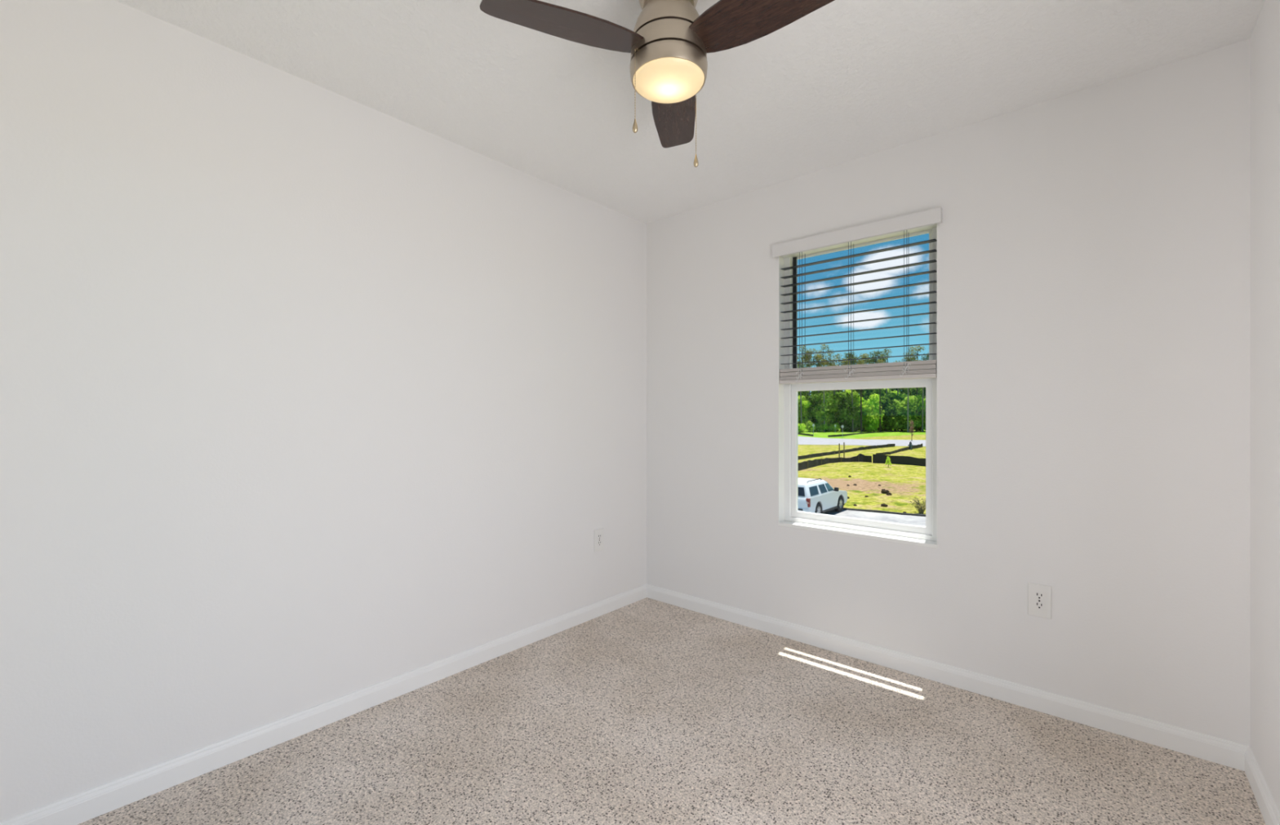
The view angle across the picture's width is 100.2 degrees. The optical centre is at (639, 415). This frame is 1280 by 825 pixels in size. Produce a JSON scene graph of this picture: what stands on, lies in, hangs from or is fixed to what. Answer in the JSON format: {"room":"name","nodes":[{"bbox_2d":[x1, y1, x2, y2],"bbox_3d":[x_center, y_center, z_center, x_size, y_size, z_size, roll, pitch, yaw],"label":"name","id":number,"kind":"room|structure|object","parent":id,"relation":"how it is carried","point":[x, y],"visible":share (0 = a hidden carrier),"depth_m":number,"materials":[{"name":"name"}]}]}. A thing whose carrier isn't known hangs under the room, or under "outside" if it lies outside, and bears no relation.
{"room":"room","nodes":[
{"label":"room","id":0,"kind":"room"},
{"bbox_2d":[0,0,646,822],"bbox_3d":[-1.028,-0.036,2.385,0.160,2.440,3.090,0,0,41],"label":"wall","id":1,"kind":"structure","parent":0,"point":[312,395],"depth_m":1.88,"materials":[{"name":"white paint"}]},
{"bbox_2d":[0,584,646,824],"bbox_3d":[-0.910,1.143,2.389,0.014,0.082,2.930,0,0,41],"label":"baseboard","id":2,"kind":"structure","parent":1,"relation":"attached to","point":[79,808],"depth_m":1.93,"materials":[{"name":"white paint"}]},
{"bbox_2d":[594,528,604,552],"bbox_3d":[-0.242,0.737,3.166,0.008,0.131,0.076,0,0,41],"label":"electrical outlet","id":3,"kind":"object","parent":1,"relation":"attached to","point":[599,533],"visible":1,"depth_m":3.16,"materials":[{"name":"white plastic"}]},
{"bbox_2d":[77,597,1266,824],"bbox_3d":[0.069,1.244,1.522,3.029,0.120,3.300,0,0,41],"label":"floor","id":4,"kind":"structure","parent":0,"point":[646,711],"depth_m":1.87,"materials":[{"name":"carpet"}]},
{"bbox_2d":[115,0,1265,223],"bbox_3d":[0.069,-1.316,1.522,3.029,0.120,3.300,0,0,41],"label":"ceiling","id":5,"kind":"structure","parent":0,"point":[845,81],"depth_m":1.94,"materials":[{"name":"white paint"}]},
{"bbox_2d":[480,0,834,167],"bbox_3d":[0.146,-1.008,1.471,0.850,0.496,0.933,0,0,41],"label":"ceiling fan","id":6,"kind":"object","parent":5,"relation":"hanging from","point":[668,45],"visible":1,"depth_m":1.45,"materials":[{"name":"brown wood"}]},
{"bbox_2d":[909,420,914,440],"bbox_3d":[55.222,3.055,108.688,1.104,4.292,1.060,0,0,41],"label":"young tree","id":7,"kind":"object","parent":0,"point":[910,432],"visible":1,"depth_m":108.63,"materials":[{"name":"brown plant"}]},
{"bbox_2d":[646,38,1249,746],"bbox_3d":[1.089,-0.036,2.702,2.949,2.440,0.160,0,0,41],"label":"wall","id":8,"kind":"structure","parent":0,"point":[1093,243],"depth_m":2.14,"materials":[{"name":"white paint"}]},
{"bbox_2d":[777,226,937,548],"bbox_3d":[1.088,-0.153,2.698,0.768,1.495,0.158,0,0,41],"label":"window","id":9,"kind":"structure","parent":8,"relation":"in","point":[788,513],"depth_m":2.80,"materials":[{"name":"white plastic"}]},
{"bbox_2d":[772,206,942,384],"bbox_3d":[1.047,-0.546,2.650,0.808,0.752,0.086,0,0,41],"label":"blind","id":10,"kind":"object","parent":9,"relation":"attached to","point":[930,218],"visible":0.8,"depth_m":2.61,"materials":[{"name":"white plastic"}]},
{"bbox_2d":[646,584,1249,771],"bbox_3d":[1.032,1.143,2.636,2.629,0.082,0.014,0,0,41],"label":"baseboard","id":11,"kind":"structure","parent":8,"relation":"attached to","point":[1193,744],"depth_m":2.24,"materials":[{"name":"white paint"}]},
{"bbox_2d":[1027,582,1051,619],"bbox_3d":[1.603,0.743,2.146,0.076,0.131,0.008,0,0,41],"label":"electrical outlet","id":12,"kind":"object","parent":8,"relation":"attached to","point":[1039,596],"visible":1,"depth_m":2.14,"materials":[{"name":"white plastic"}]},
{"bbox_2d":[1034,601,1044,609],"bbox_3d":[1.601,0.762,2.144,0.034,0.028,0.003,0,0,41],"label":"receptacle","id":13,"kind":"object","parent":12,"relation":"attached to","point":[1037,605],"depth_m":2.14,"materials":[{"name":"white plastic"}]},
{"bbox_2d":[1034,591,1044,599],"bbox_3d":[1.601,0.724,2.144,0.034,0.028,0.003,0,0,41],"label":"receptacle","id":14,"kind":"object","parent":12,"relation":"attached to","point":[1037,595],"depth_m":2.14,"materials":[{"name":"white plastic"}]},
{"bbox_2d":[1249,0,1279,813],"bbox_3d":[1.081,-0.036,0.560,0.160,2.440,3.090,0,0,41],"label":"wall","id":15,"kind":"structure","parent":0,"point":[1264,40],"depth_m":1.62,"materials":[{"name":"white paint"}]},
{"bbox_2d":[1244,746,1279,824],"bbox_3d":[1.558,1.143,1.245,0.014,0.082,1.430,0,0,41],"label":"baseboard","id":16,"kind":"structure","parent":15,"relation":"attached to","point":[1269,811],"depth_m":1.61,"materials":[{"name":"white paint"}]},
{"label":"outside","id":17,"kind":"structure","parent":0,"visible":0},
{"bbox_2d":[822,509,925,526],"bbox_3d":[14.295,5.210,19.685,28.534,0.080,23.434,0,0,13],"label":"driveway","id":18,"kind":"structure","parent":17,"point":[896,518],"depth_m":27.27,"materials":[{"name":"concrete"}]},
{"bbox_2d":[798,477,847,514],"bbox_3d":[8.986,4.189,28.116,2.400,1.962,5.186,0,0,41],"label":"car","id":19,"kind":"object","parent":18,"relation":"on","point":[815,495],"visible":0.68,"depth_m":26.77,"materials":[{"name":"white paint"}]},
{"bbox_2d":[805,498,810,507],"bbox_3d":[8.066,4.180,25.651,0.175,0.420,0.158,0,0,41],"label":"tail light","id":20,"kind":"object","parent":19,"relation":"attached to","point":[807,500],"depth_m":25.60,"materials":[{"name":"red plastic"}]},
{"bbox_2d":[842,507,925,516],"bbox_3d":[19.198,5.150,24.684,18.917,0.150,0.299,0,0,31],"label":"sock","id":21,"kind":"object","parent":18,"relation":"on","point":[844,508],"visible":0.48,"depth_m":28.41,"materials":[{"name":"black fabric"}]},
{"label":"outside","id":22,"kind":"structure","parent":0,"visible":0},
{"bbox_2d":[798,429,925,439],"bbox_3d":[171.471,5.215,281.810,408.904,0.070,410.620,0,0,41],"label":"grass verge","id":23,"kind":"structure","parent":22,"point":[816,434],"depth_m":145.96,"materials":[{"name":"green plant"}]},
{"bbox_2d":[798,405,802,424],"bbox_3d":[48.652,-0.377,171.426,7.684,11.569,7.800,0,0,5],"label":"broadleaf tree","id":24,"kind":"object","parent":23,"relation":"on","point":[798,406],"visible":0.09,"depth_m":170.07,"materials":[{"name":"green plant"}]},
{"bbox_2d":[797,364,806,424],"bbox_3d":[50.564,-5.619,170.089,5.273,22.027,6.135,0,0,-18],"label":"pine tree","id":25,"kind":"object","parent":23,"relation":"on","point":[803,366],"visible":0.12,"depth_m":169.36,"materials":[{"name":"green plant"}]},
{"bbox_2d":[798,395,805,417],"bbox_3d":[50.618,-0.602,173.122,6.053,12.035,6.144,0,0,18],"label":"broadleaf tree","id":26,"kind":"object","parent":23,"relation":"on","point":[803,398],"visible":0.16,"depth_m":171.36,"materials":[{"name":"green plant"}]},
{"bbox_2d":[798,391,805,401],"bbox_3d":[51.796,-2.332,177.334,7.142,15.624,7.249,0,0,40],"label":"broadleaf tree","id":27,"kind":"object","parent":23,"relation":"on","point":[803,393],"visible":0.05,"depth_m":175.10,"materials":[{"name":"green plant"}]},
{"bbox_2d":[798,422,806,432],"bbox_3d":[48.106,3.867,162.180,4.601,3.453,4.244,0,0,18],"label":"shrub","id":28,"kind":"object","parent":23,"relation":"on","point":[800,426],"visible":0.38,"depth_m":161.02,"materials":[{"name":"green plant"}]},
{"bbox_2d":[798,391,808,401],"bbox_3d":[56.084,-2.144,182.846,5.659,15.220,5.692,0,0,8],"label":"broadleaf tree","id":29,"kind":"object","parent":23,"relation":"on","point":[806,394],"visible":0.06,"depth_m":181.92,"materials":[{"name":"green plant"}]},
{"bbox_2d":[797,346,812,368],"bbox_3d":[58.408,-9.906,191.402,9.380,30.716,10.641,0,0,-10],"label":"pine tree","id":30,"kind":"object","parent":23,"relation":"on","point":[804,349],"visible":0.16,"depth_m":190.75,"materials":[{"name":"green plant"}]},
{"bbox_2d":[798,400,813,431],"bbox_3d":[52.629,0.262,172.323,7.344,10.281,7.075,0,0,42],"label":"broadleaf tree","id":31,"kind":"object","parent":23,"relation":"on","point":[806,406],"visible":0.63,"depth_m":170.38,"materials":[{"name":"green plant"}]},
{"bbox_2d":[798,432,813,436],"bbox_3d":[39.937,4.936,153.919,32.260,0.529,27.887,0,0,41],"label":"fence","id":32,"kind":"object","parent":23,"relation":"on","point":[799,433],"visible":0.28,"depth_m":139.28,"materials":[{"name":"black fabric"}]},
{"bbox_2d":[800,348,817,395],"bbox_3d":[55.346,-8.447,177.515,7.965,27.745,8.426,0,0,-22],"label":"pine tree","id":33,"kind":"object","parent":23,"relation":"on","point":[806,357],"visible":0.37,"depth_m":177.23,"materials":[{"name":"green plant"}]},
{"bbox_2d":[805,420,817,432],"bbox_3d":[53.586,3.523,166.260,3.937,4.028,3.848,0,0,-14],"label":"shrub","id":34,"kind":"object","parent":23,"relation":"on","point":[810,428],"visible":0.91,"depth_m":165.78,"materials":[{"name":"green plant"}]},
{"bbox_2d":[805,392,822,431],"bbox_3d":[55.706,-0.999,170.400,5.847,12.848,5.881,0,0,25],"label":"broadleaf tree","id":35,"kind":"object","parent":23,"relation":"on","point":[816,397],"visible":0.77,"depth_m":169.28,"materials":[{"name":"green plant"}]},
{"bbox_2d":[809,354,826,393],"bbox_3d":[58.891,-7.521,175.459,7.628,25.862,7.210,0,0,-35],"label":"pine tree","id":36,"kind":"object","parent":23,"relation":"on","point":[817,357],"visible":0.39,"depth_m":175.25,"materials":[{"name":"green plant"}]},
{"bbox_2d":[810,390,833,424],"bbox_3d":[60.516,-2.004,177.072,7.434,14.930,7.392,0,0,-7],"label":"broadleaf tree","id":37,"kind":"object","parent":23,"relation":"on","point":[825,391],"visible":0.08,"depth_m":176.75,"materials":[{"name":"green plant"}]},
{"bbox_2d":[815,344,829,391],"bbox_3d":[63.025,-9.752,184.718,9.113,30.402,8.033,0,0,-28],"label":"pine tree","id":38,"kind":"object","parent":23,"relation":"on","point":[823,345],"visible":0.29,"depth_m":184.63,"materials":[{"name":"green plant"}]},
{"bbox_2d":[816,423,828,432],"bbox_3d":[57.336,4.010,167.785,3.473,3.083,3.203,0,0,36],"label":"shrub","id":39,"kind":"object","parent":23,"relation":"on","point":[821,428],"visible":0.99,"depth_m":167.23,"materials":[{"name":"green plant"}]},
{"bbox_2d":[812,392,833,427],"bbox_3d":[57.710,-1.022,169.988,7.542,12.906,7.655,0,0,-14],"label":"broadleaf tree","id":40,"kind":"object","parent":23,"relation":"on","point":[820,419],"visible":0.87,"depth_m":168.37,"materials":[{"name":"green plant"}]},
{"bbox_2d":[823,390,825,431],"bbox_3d":[57.941,-4.980,168.884,5.273,20.727,6.135,0,0,24],"label":"pine tree","id":41,"kind":"object","parent":23,"relation":"on","point":[824,390],"visible":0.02,"depth_m":167.96,"materials":[{"name":"beige plant"}]},
{"bbox_2d":[825,426,833,431],"bbox_3d":[59.412,4.151,169.671,5.008,2.520,4.894,0,0,-38],"label":"shrub","id":42,"kind":"object","parent":23,"relation":"on","point":[830,428],"visible":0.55,"depth_m":167.76,"materials":[{"name":"green plant"}]},
{"bbox_2d":[822,349,839,396],"bbox_3d":[64.816,-8.755,182.463,8.182,28.374,9.283,0,0,-33],"label":"pine tree","id":43,"kind":"object","parent":23,"relation":"on","point":[828,350],"visible":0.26,"depth_m":182.23,"materials":[{"name":"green plant"}]},
{"bbox_2d":[826,398,840,427],"bbox_3d":[61.563,-0.085,171.787,6.902,10.963,6.800,0,0,-23],"label":"broadleaf tree","id":44,"kind":"object","parent":23,"relation":"on","point":[832,411],"visible":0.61,"depth_m":170.23,"materials":[{"name":"green plant"}]},
{"bbox_2d":[827,358,839,408],"bbox_3d":[62.182,-6.631,172.001,6.309,24.053,5.964,0,0,14],"label":"pine tree","id":45,"kind":"object","parent":23,"relation":"on","point":[832,362],"visible":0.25,"depth_m":172.45,"materials":[{"name":"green plant"}]},
{"bbox_2d":[828,422,839,431],"bbox_3d":[61.458,3.902,169.143,3.811,3.364,4.132,0,0,-35],"label":"shrub","id":46,"kind":"object","parent":23,"relation":"on","point":[835,428],"visible":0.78,"depth_m":168.43,"materials":[{"name":"green plant"}]},
{"bbox_2d":[832,353,845,431],"bbox_3d":[68.197,-7.957,182.668,9.827,26.752,8.662,0,0,-43],"label":"pine tree","id":47,"kind":"object","parent":23,"relation":"on","point":[835,355],"visible":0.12,"depth_m":182.30,"materials":[{"name":"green plant"}]},
{"bbox_2d":[832,391,855,431],"bbox_3d":[64.588,-1.163,169.406,6.872,13.186,6.912,0,0,23],"label":"broadleaf tree","id":48,"kind":"object","parent":23,"relation":"on","point":[846,414],"visible":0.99,"depth_m":168.04,"materials":[{"name":"green plant"}]},
{"bbox_2d":[839,427,849,431],"bbox_3d":[65.705,3.990,172.082,3.235,3.135,3.508,0,0,26],"label":"shrub","id":49,"kind":"object","parent":23,"relation":"on","point":[847,429],"visible":0.28,"depth_m":171.78,"materials":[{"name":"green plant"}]},
{"bbox_2d":[837,389,853,421],"bbox_3d":[68.334,-1.675,178.129,6.215,14.313,6.451,0,0,-43],"label":"broadleaf tree","id":50,"kind":"object","parent":23,"relation":"on","point":[846,391],"visible":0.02,"depth_m":175.59,"materials":[{"name":"green plant"}]},
{"bbox_2d":[841,358,850,423],"bbox_3d":[66.736,-6.621,174.511,6.309,24.033,5.964,0,0,-25],"label":"pine tree","id":51,"kind":"object","parent":23,"relation":"on","point":[842,362],"visible":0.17,"depth_m":173.53,"materials":[{"name":"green plant"}]},
{"bbox_2d":[844,364,853,431],"bbox_3d":[66.756,-5.701,170.126,5.273,22.195,6.135,0,0,-24],"label":"pine tree","id":52,"kind":"object","parent":23,"relation":"on","point":[851,364],"visible":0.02,"depth_m":169.44,"materials":[{"name":"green plant"}]},
{"bbox_2d":[844,351,856,390],"bbox_3d":[71.446,-8.206,180.645,6.337,27.294,7.374,0,0,29],"label":"pine tree","id":53,"kind":"object","parent":23,"relation":"on","point":[846,354],"visible":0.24,"depth_m":180.64,"materials":[{"name":"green plant"}]},
{"bbox_2d":[847,395,862,431],"bbox_3d":[68.466,-0.926,172.394,6.804,12.708,6.703,0,0,-5],"label":"broadleaf tree","id":54,"kind":"object","parent":23,"relation":"on","point":[856,415],"visible":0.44,"depth_m":170.63,"materials":[{"name":"green plant"}]},
{"bbox_2d":[848,391,865,431],"bbox_3d":[69.768,-1.189,172.667,5.935,13.254,5.847,0,0,31],"label":"broadleaf tree","id":55,"kind":"object","parent":23,"relation":"on","point":[855,394],"visible":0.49,"depth_m":171.11,"materials":[{"name":"green plant"}]},
{"bbox_2d":[853,355,862,431],"bbox_3d":[74.262,-7.818,184.856,8.295,26.505,7.129,0,0,-3],"label":"pine tree","id":56,"kind":"object","parent":23,"relation":"on","point":[855,357],"visible":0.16,"depth_m":184.88,"materials":[{"name":"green plant"}]},
{"bbox_2d":[857,360,865,432],"bbox_3d":[68.493,-6.163,166.099,6.584,23.104,7.469,0,0,-7],"label":"pine tree","id":57,"kind":"object","parent":23,"relation":"on","point":[859,360],"visible":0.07,"depth_m":166.25,"materials":[{"name":"brown plant"}]},
{"bbox_2d":[855,397,872,431],"bbox_3d":[72.427,-0.415,172.168,7.737,11.691,7.454,0,0,-22],"label":"broadleaf tree","id":58,"kind":"object","parent":23,"relation":"on","point":[864,418],"visible":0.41,"depth_m":170.57,"materials":[{"name":"green plant"}]},
{"bbox_2d":[854,389,875,400],"bbox_3d":[73.866,-2.832,175.523,6.185,16.647,6.150,0,0,12],"label":"broadleaf tree","id":59,"kind":"object","parent":23,"relation":"on","point":[867,393],"visible":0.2,"depth_m":174.61,"materials":[{"name":"green plant"}]},
{"bbox_2d":[858,353,872,364],"bbox_3d":[80.936,-8.527,190.605,7.623,27.908,8.065,0,0,37],"label":"pine tree","id":60,"kind":"object","parent":23,"relation":"on","point":[864,354],"visible":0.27,"depth_m":190.42,"materials":[{"name":"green plant"}]},
{"bbox_2d":[827,430,905,437],"bbox_3d":[66.281,4.935,153.758,2.889,0.530,66.497,0,0,41],"label":"fence","id":61,"kind":"object","parent":23,"relation":"on","point":[839,435],"visible":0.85,"depth_m":144.83,"materials":[{"name":"black fabric"}]},
{"bbox_2d":[865,355,878,364],"bbox_3d":[79.253,-7.616,181.089,8.163,26.094,7.016,0,0,-17],"label":"pine tree","id":62,"kind":"object","parent":23,"relation":"on","point":[874,359],"visible":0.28,"depth_m":181.08,"materials":[{"name":"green plant"}]},
{"bbox_2d":[862,393,884,431],"bbox_3d":[73.909,-0.819,168.599,6.555,12.532,6.804,0,0,-8],"label":"broadleaf tree","id":63,"kind":"object","parent":23,"relation":"on","point":[873,415],"visible":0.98,"depth_m":167.39,"materials":[{"name":"green plant"}]},
{"bbox_2d":[869,388,884,431],"bbox_3d":[80.245,-2.353,179.573,6.690,15.668,6.591,0,0,38],"label":"broadleaf tree","id":64,"kind":"object","parent":23,"relation":"on","point":[876,392],"visible":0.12,"depth_m":178.19,"materials":[{"name":"green plant"}]},
{"bbox_2d":[869,351,887,431],"bbox_3d":[80.334,-8.520,181.507,6.375,27.934,7.417,0,0,-40],"label":"pine tree","id":65,"kind":"object","parent":23,"relation":"on","point":[877,353],"visible":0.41,"depth_m":181.30,"materials":[{"name":"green plant"}]},
{"bbox_2d":[877,359,888,431],"bbox_3d":[74.346,-6.200,166.136,6.584,23.179,7.469,0,0,5],"label":"pine tree","id":66,"kind":"object","parent":23,"relation":"on","point":[878,361],"visible":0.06,"depth_m":166.25,"materials":[{"name":"brown plant"}]},
{"bbox_2d":[880,388,891,430],"bbox_3d":[82.456,-1.922,182.257,7.802,14.774,7.686,0,0,-24],"label":"broadleaf tree","id":67,"kind":"object","parent":23,"relation":"on","point":[883,392],"visible":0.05,"depth_m":179.54,"materials":[{"name":"green plant"}]},
{"bbox_2d":[881,348,891,363],"bbox_3d":[86.409,-9.159,186.798,8.791,29.196,9.973,0,0,-30],"label":"pine tree","id":68,"kind":"object","parent":23,"relation":"on","point":[885,349],"visible":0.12,"depth_m":186.87,"materials":[{"name":"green plant"}]},
{"bbox_2d":[878,395,898,431],"bbox_3d":[79.287,-0.458,171.439,6.808,11.726,6.847,0,0,34],"label":"broadleaf tree","id":69,"kind":"object","parent":23,"relation":"on","point":[886,402],"visible":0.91,"depth_m":170.03,"materials":[{"name":"green plant"}]},
{"bbox_2d":[884,391,905,431],"bbox_3d":[82.578,-1.091,172.072,7.803,13.050,7.920,0,0,23],"label":"broadleaf tree","id":70,"kind":"object","parent":23,"relation":"on","point":[892,395],"visible":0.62,"depth_m":170.50,"materials":[{"name":"green plant"}]},
{"bbox_2d":[893,360,906,431],"bbox_3d":[84.204,-6.287,174.552,6.309,23.355,5.964,0,0,-3],"label":"pine tree","id":71,"kind":"object","parent":23,"relation":"on","point":[896,361],"visible":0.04,"depth_m":173.84,"materials":[{"name":"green plant"}]},
{"bbox_2d":[896,393,913,431],"bbox_3d":[85.059,-0.924,173.728,7.666,12.704,7.552,0,0,6],"label":"broadleaf tree","id":72,"kind":"object","parent":23,"relation":"on","point":[900,397],"visible":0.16,"depth_m":171.25,"materials":[{"name":"green plant"}]},
{"bbox_2d":[901,356,914,432],"bbox_3d":[84.154,-6.465,166.674,5.964,23.714,6.309,0,0,-41],"label":"pine tree","id":73,"kind":"object","parent":23,"relation":"on","point":[906,357],"visible":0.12,"depth_m":166.37,"materials":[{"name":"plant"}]},
{"bbox_2d":[896,395,921,431],"bbox_3d":[85.132,-0.513,170.138,7.946,11.850,7.828,0,0,-11],"label":"broadleaf tree","id":74,"kind":"object","parent":23,"relation":"on","point":[912,411],"visible":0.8,"depth_m":168.72,"materials":[{"name":"green plant"}]},
{"bbox_2d":[904,346,915,429],"bbox_3d":[94.263,-9.478,186.569,9.210,29.845,8.118,0,0,-23],"label":"pine tree","id":75,"kind":"object","parent":23,"relation":"on","point":[911,349],"visible":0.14,"depth_m":186.53,"materials":[{"name":"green plant"}]},
{"bbox_2d":[898,387,922,431],"bbox_3d":[90.285,-2.598,177.409,7.449,16.161,7.407,0,0,-39],"label":"broadleaf tree","id":76,"kind":"object","parent":23,"relation":"on","point":[905,391],"visible":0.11,"depth_m":176.37,"materials":[{"name":"green plant"}]},
{"bbox_2d":[906,360,919,431],"bbox_3d":[89.572,-6.446,172.389,6.584,23.680,7.469,0,0,41],"label":"pine tree","id":77,"kind":"object","parent":23,"relation":"on","point":[914,360],"visible":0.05,"depth_m":172.24,"materials":[{"name":"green plant"}]},
{"bbox_2d":[908,345,924,431],"bbox_3d":[93.885,-9.274,181.428,10.393,29.430,9.162,0,0,-30],"label":"pine tree","id":78,"kind":"object","parent":23,"relation":"on","point":[917,349],"visible":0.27,"depth_m":181.57,"materials":[{"name":"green plant"}]},
{"bbox_2d":[908,387,925,431],"bbox_3d":[90.740,-2.215,176.172,6.810,15.368,6.849,0,0,8],"label":"broadleaf tree","id":79,"kind":"object","parent":23,"relation":"on","point":[913,390],"visible":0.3,"depth_m":174.99,"materials":[{"name":"green plant"}]},
{"bbox_2d":[911,394,925,431],"bbox_3d":[91.021,-0.786,173.075,6.217,12.464,5.990,0,0,-39],"label":"broadleaf tree","id":80,"kind":"object","parent":23,"relation":"on","point":[919,404],"visible":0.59,"depth_m":171.90,"materials":[{"name":"green plant"}]},
{"bbox_2d":[918,369,923,431],"bbox_3d":[90.115,-5.921,169.937,5.273,22.643,6.135,0,0,29],"label":"pine tree","id":81,"kind":"object","parent":23,"relation":"on","point":[918,370],"visible":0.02,"depth_m":170.57,"materials":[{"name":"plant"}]},
{"bbox_2d":[920,351,928,360],"bbox_3d":[96.503,-7.851,177.788,7.437,26.573,6.391,0,0,27],"label":"pine tree","id":82,"kind":"object","parent":23,"relation":"on","point":[923,358],"visible":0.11,"depth_m":177.38,"materials":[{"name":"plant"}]},
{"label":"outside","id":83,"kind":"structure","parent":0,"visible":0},
{"bbox_2d":[798,434,925,514],"bbox_3d":[93.254,5.200,141.830,560.000,0.001,330.000,0,0,41],"label":"ground","id":84,"kind":"structure","parent":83,"point":[904,482],"depth_m":46.52,"materials":[{"name":"green plant"}]},
{"bbox_2d":[798,453,871,471],"bbox_3d":[16.216,4.741,50.706,3.252,0.958,25.605,0,0,41],"label":"fence","id":85,"kind":"object","parent":84,"relation":"on","point":[860,458],"visible":0.58,"depth_m":58.39,"materials":[{"name":"black fabric"}]},
{"bbox_2d":[838,443,839,457],"bbox_3d":[23.382,4.250,62.759,0.100,2.000,0.100,0,0,41],"label":"wooden stake","id":86,"kind":"object","parent":84,"relation":"on","point":[839,443],"visible":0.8,"depth_m":62.75,"materials":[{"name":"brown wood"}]},
{"bbox_2d":[843,442,844,457],"bbox_3d":[23.783,4.175,62.329,0.100,2.150,0.100,0,0,41],"label":"wooden stake","id":87,"kind":"object","parent":84,"relation":"on","point":[843,442],"visible":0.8,"depth_m":62.30,"materials":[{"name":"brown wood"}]},
{"bbox_2d":[798,444,895,460],"bbox_3d":[26.894,4.920,72.153,1.141,0.600,47.173,0,0,41],"label":"fence","id":88,"kind":"object","parent":84,"relation":"on","point":[818,455],"visible":0.66,"depth_m":75.04,"materials":[{"name":"black fabric"}]},
{"bbox_2d":[880,489,889,493],"bbox_3d":[16.344,5.088,35.702,0.435,0.255,0.451,0,0,-10],"label":"clod","id":89,"kind":"object","parent":84,"relation":"on","point":[884,491],"visible":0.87,"depth_m":35.57,"materials":[{"name":"brown soil"}]},
{"bbox_2d":[884,456,891,466],"bbox_3d":[24.862,4.625,53.505,0.662,1.150,0.531,0,0,12],"label":"sapling","id":90,"kind":"object","parent":84,"relation":"on","point":[887,458],"visible":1,"depth_m":53.46,"materials":[{"name":"green plant"}]},
{"bbox_2d":[872,454,925,466],"bbox_3d":[34.368,4.710,46.767,1.237,1.020,29.478,0,0,-35],"label":"fence","id":91,"kind":"object","parent":84,"relation":"on","point":[877,459],"visible":0.15,"depth_m":57.03,"materials":[{"name":"black fabric"}]},
{"bbox_2d":[875,443,922,454],"bbox_3d":[38.780,4.869,78.395,0.921,0.702,24.478,0,0,41],"label":"fence","id":92,"kind":"object","parent":84,"relation":"on","point":[920,446],"visible":0.9,"depth_m":77.56,"materials":[{"name":"grey fabric"}]},
{"bbox_2d":[907,441,912,449],"bbox_3d":[41.274,4.565,81.579,0.680,1.270,0.590,0,0,0],"label":"fire hydrant","id":93,"kind":"object","parent":84,"relation":"on","point":[910,445],"visible":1,"depth_m":81.46,"materials":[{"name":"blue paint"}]},
{"bbox_2d":[906,497,925,514],"bbox_3d":[14.893,4.759,28.310,1.234,0.900,1.377,0,0,41],"label":"dry brush","id":94,"kind":"object","parent":84,"relation":"on","point":[918,505],"visible":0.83,"depth_m":28.24,"materials":[{"name":"brown"}]},
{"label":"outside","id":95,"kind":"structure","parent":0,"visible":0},
{"bbox_2d":[798,436,925,446],"bbox_3d":[48.330,5.210,120.601,181.842,0.080,98.529,0,0,41],"label":"road","id":96,"kind":"structure","parent":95,"point":[802,440],"depth_m":105.03,"materials":[{"name":"grey asphalt"}]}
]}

